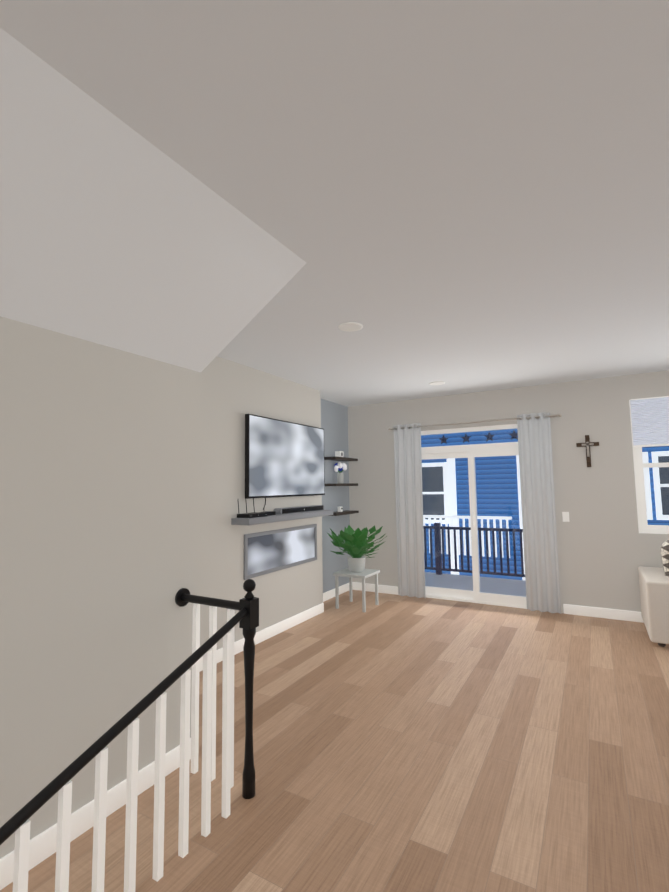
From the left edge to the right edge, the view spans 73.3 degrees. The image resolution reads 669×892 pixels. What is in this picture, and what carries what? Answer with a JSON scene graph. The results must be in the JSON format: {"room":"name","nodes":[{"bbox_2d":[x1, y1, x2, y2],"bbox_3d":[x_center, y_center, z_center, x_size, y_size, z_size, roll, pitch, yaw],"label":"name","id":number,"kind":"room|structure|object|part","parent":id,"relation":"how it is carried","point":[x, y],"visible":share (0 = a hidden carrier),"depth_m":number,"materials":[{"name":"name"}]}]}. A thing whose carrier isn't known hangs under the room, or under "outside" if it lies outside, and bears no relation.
{"room":"living room","nodes":[
{"label":"living room","id":0,"kind":"room"},
{"bbox_2d":[0,590,668,891],"bbox_3d":[0.244,1.574,0.286,6.550,0.080,11.230,-4,-6,30],"label":"floor","id":1,"kind":"structure","parent":0,"point":[408,744],"depth_m":2.41,"materials":[{"name":"brown wood"}]},
{"bbox_2d":[0,579,258,891],"bbox_3d":[-1.219,1.127,1.335,0.524,1.038,2.491,-4,-6,30],"label":"stair rail","id":2,"kind":"object","parent":1,"relation":"on","point":[246,617],"visible":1,"depth_m":1.86,"materials":[{"name":"black wood"}]},
{"bbox_2d":[327,525,386,612],"bbox_3d":[0.302,1.512,5.685,0.781,1.001,0.759,-4,-6,30],"label":"potted plant","id":3,"kind":"object","parent":1,"relation":"on","point":[356,544],"visible":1,"depth_m":5.59,"materials":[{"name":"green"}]},
{"bbox_2d":[0,316,668,858],"bbox_3d":[0.224,0.189,0.410,6.550,2.700,11.230,-4,-6,30],"label":"wall","id":4,"kind":"structure","parent":0,"point":[122,484],"depth_m":2.40,"materials":[{"name":"grey paint"}]},
{"bbox_2d":[243,524,316,579],"bbox_3d":[-0.533,1.094,4.799,0.020,0.420,1.280,-4,-6,30],"label":"frame","id":5,"kind":"object","parent":4,"relation":"attached to","point":[267,552],"visible":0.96,"depth_m":4.71,"materials":[{"name":"gray metal"}]},
{"bbox_2d":[231,498,332,525],"bbox_3d":[-0.482,0.654,4.747,0.210,0.235,1.520,-4,-6,30],"label":"shelf","id":6,"kind":"object","parent":4,"relation":"attached to","point":[283,514],"visible":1,"depth_m":4.52,"materials":[{"name":"grey wood"}]},
{"bbox_2d":[245,414,324,498],"bbox_3d":[-0.502,0.144,4.905,0.076,0.810,1.400,-4,-6,30],"label":"screen","id":7,"kind":"object","parent":4,"relation":"attached to","point":[284,458],"visible":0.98,"depth_m":4.74,"materials":[{"name":"black plastic"}]},
{"bbox_2d":[0,582,643,889],"bbox_3d":[0.243,1.478,0.295,6.268,0.109,10.948,-4,-6,30],"label":"baseboard","id":8,"kind":"structure","parent":4,"relation":"attached to","point":[43,844],"depth_m":2.29,"materials":[{"name":"white wood"}]},
{"bbox_2d":[324,451,357,461],"bbox_3d":[0.089,0.138,6.328,0.200,0.129,0.650,-4,-6,30],"label":"niche shelf","id":9,"kind":"object","parent":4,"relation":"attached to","point":[339,456],"visible":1,"depth_m":6.26,"materials":[{"name":"brown wood"}]},
{"bbox_2d":[325,462,357,485],"bbox_3d":[0.094,0.395,6.305,0.201,0.332,0.650,-4,-6,30],"label":"niche shelf","id":10,"kind":"object","parent":4,"relation":"attached to","point":[339,467],"visible":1,"depth_m":6.24,"materials":[{"name":"brown wood"}]},
{"bbox_2d":[329,507,358,515],"bbox_3d":[0.100,0.897,6.260,0.200,0.105,0.650,-4,-6,30],"label":"niche shelf","id":11,"kind":"object","parent":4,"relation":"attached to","point":[340,511],"visible":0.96,"depth_m":6.23,"materials":[{"name":"brown wood"}]},
{"bbox_2d":[421,424,526,608],"bbox_3d":[1.800,0.877,5.830,1.818,2.249,0.110,-4,-6,30],"label":"door frame","id":12,"kind":"structure","parent":4,"relation":"attached to","point":[471,453],"depth_m":5.82,"materials":[{"name":"white"}]},
{"bbox_2d":[439,434,447,443],"bbox_3d":[1.483,-0.094,6.116,0.110,0.125,0.005,-4,-6,30],"label":"ornaments","id":13,"kind":"object","parent":12,"relation":"in","point":[444,439],"depth_m":6.11,"materials":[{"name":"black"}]},
{"bbox_2d":[461,434,470,442],"bbox_3d":[1.746,-0.098,5.966,0.118,0.110,0.005,-4,-6,30],"label":"ornaments","id":14,"kind":"object","parent":12,"relation":"in","point":[465,438],"depth_m":5.96,"materials":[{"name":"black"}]},
{"bbox_2d":[484,432,493,441],"bbox_3d":[2.001,-0.117,5.821,0.112,0.114,0.005,-4,-6,30],"label":"ornaments","id":15,"kind":"object","parent":12,"relation":"in","point":[489,434],"depth_m":5.82,"materials":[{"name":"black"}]},
{"bbox_2d":[509,431,517,439],"bbox_3d":[2.260,-0.130,5.674,0.095,0.103,0.005,-4,-6,30],"label":"ornaments","id":16,"kind":"object","parent":12,"relation":"in","point":[513,433],"depth_m":5.67,"materials":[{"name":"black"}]},
{"bbox_2d":[388,412,560,613],"bbox_3d":[1.739,0.815,5.750,2.204,2.330,0.116,-4,-6,30],"label":"curtains","id":17,"kind":"object","parent":4,"relation":"attached to","point":[539,518],"visible":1,"depth_m":5.43,"materials":[{"name":"white fabric"}]},
{"bbox_3d":[1.018,0.860,6.138,0.400,2.330,0.078,-4,-6,30],"label":"curtain panel","id":18,"kind":"part","parent":17,"relation":"part of","materials":[{"name":"fabric"}]},
{"bbox_3d":[2.421,0.768,5.343,0.370,2.330,0.077,-4,-6,30],"label":"curtain panel","id":19,"kind":"part","parent":17,"relation":"part of","materials":[{"name":"fabric"}]},
{"bbox_2d":[562,512,569,521],"bbox_3d":[2.704,0.827,5.257,0.070,0.114,0.009,-4,-6,30],"label":"light switch","id":20,"kind":"object","parent":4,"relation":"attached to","point":[565,515],"visible":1,"depth_m":5.25,"materials":[{"name":"white plastic"}]},
{"bbox_2d":[576,435,598,466],"bbox_3d":[2.922,0.059,5.182,0.230,0.370,0.030,-4,-6,30],"label":"decor","id":21,"kind":"object","parent":4,"relation":"attached to","point":[587,444],"visible":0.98,"depth_m":5.17,"materials":[{"name":"brown wood"}]},
{"bbox_2d":[629,400,668,533],"bbox_3d":[4.103,0.172,4.589,1.760,1.478,0.070,-4,-6,30],"label":"window","id":22,"kind":"structure","parent":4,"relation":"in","point":[641,499],"depth_m":4.94,"materials":[{"name":"white"}]},
{"bbox_2d":[630,396,668,446],"bbox_3d":[4.064,-0.301,4.574,1.738,0.536,0.040,-4,-6,30],"label":"shades","id":23,"kind":"object","parent":22,"relation":"attached to","point":[650,421],"visible":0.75,"depth_m":4.91,"materials":[{"name":"white fabric"}]},
{"bbox_2d":[0,0,668,406],"bbox_3d":[0.207,-0.961,0.513,6.550,0.590,11.230,-4,-6,30],"label":"ceiling","id":24,"kind":"structure","parent":0,"point":[464,196],"depth_m":1.71,"materials":[{"name":"grey paint"}]},
{"bbox_2d":[338,322,362,331],"bbox_3d":[0.121,-0.892,3.383,0.186,0.012,0.186,-4,-6,30],"label":"recessed light","id":25,"kind":"object","parent":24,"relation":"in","point":[350,326],"visible":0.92,"depth_m":3.35,"materials":[{"name":"white"}]},
{"bbox_2d":[429,381,444,384],"bbox_3d":[1.209,-0.737,5.300,0.186,0.012,0.186,-4,-6,30],"label":"recessed light","id":26,"kind":"object","parent":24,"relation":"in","point":[437,383],"visible":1,"depth_m":5.28,"materials":[{"name":"white"}]},
{"bbox_2d":[638,538,668,646],"bbox_3d":[3.788,1.347,4.051,1.680,0.915,0.890,-4,-6,30],"label":"sofa","id":27,"kind":"object","parent":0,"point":[654,589],"depth_m":4.06,"materials":[{"name":"beige fabric"}]},
{"bbox_2d":[660,540,668,576],"bbox_3d":[3.392,1.117,4.232,0.518,0.517,0.249,-4,-6,30],"label":"pillow","id":28,"kind":"object","parent":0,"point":[664,550],"visible":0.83,"depth_m":4.29,"materials":[{"name":"white fabric"}]},
{"label":"outside","id":29,"kind":"structure","parent":0,"visible":0},
{"bbox_2d":[423,515,525,595],"bbox_3d":[2.121,1.967,8.032,5.820,1.160,4.088,-4,-6,30],"label":"deck","id":30,"kind":"object","parent":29,"point":[487,585],"depth_m":8.58,"materials":[{"name":"grey"}]},
{"bbox_2d":[421,429,668,579],"bbox_3d":[4.495,0.344,10.146,18.000,10.000,0.240,-4,-6,30],"label":"neighbor house","id":31,"kind":"structure","parent":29,"point":[453,483],"depth_m":10.51,"materials":[{"name":"blue"}]}
]}

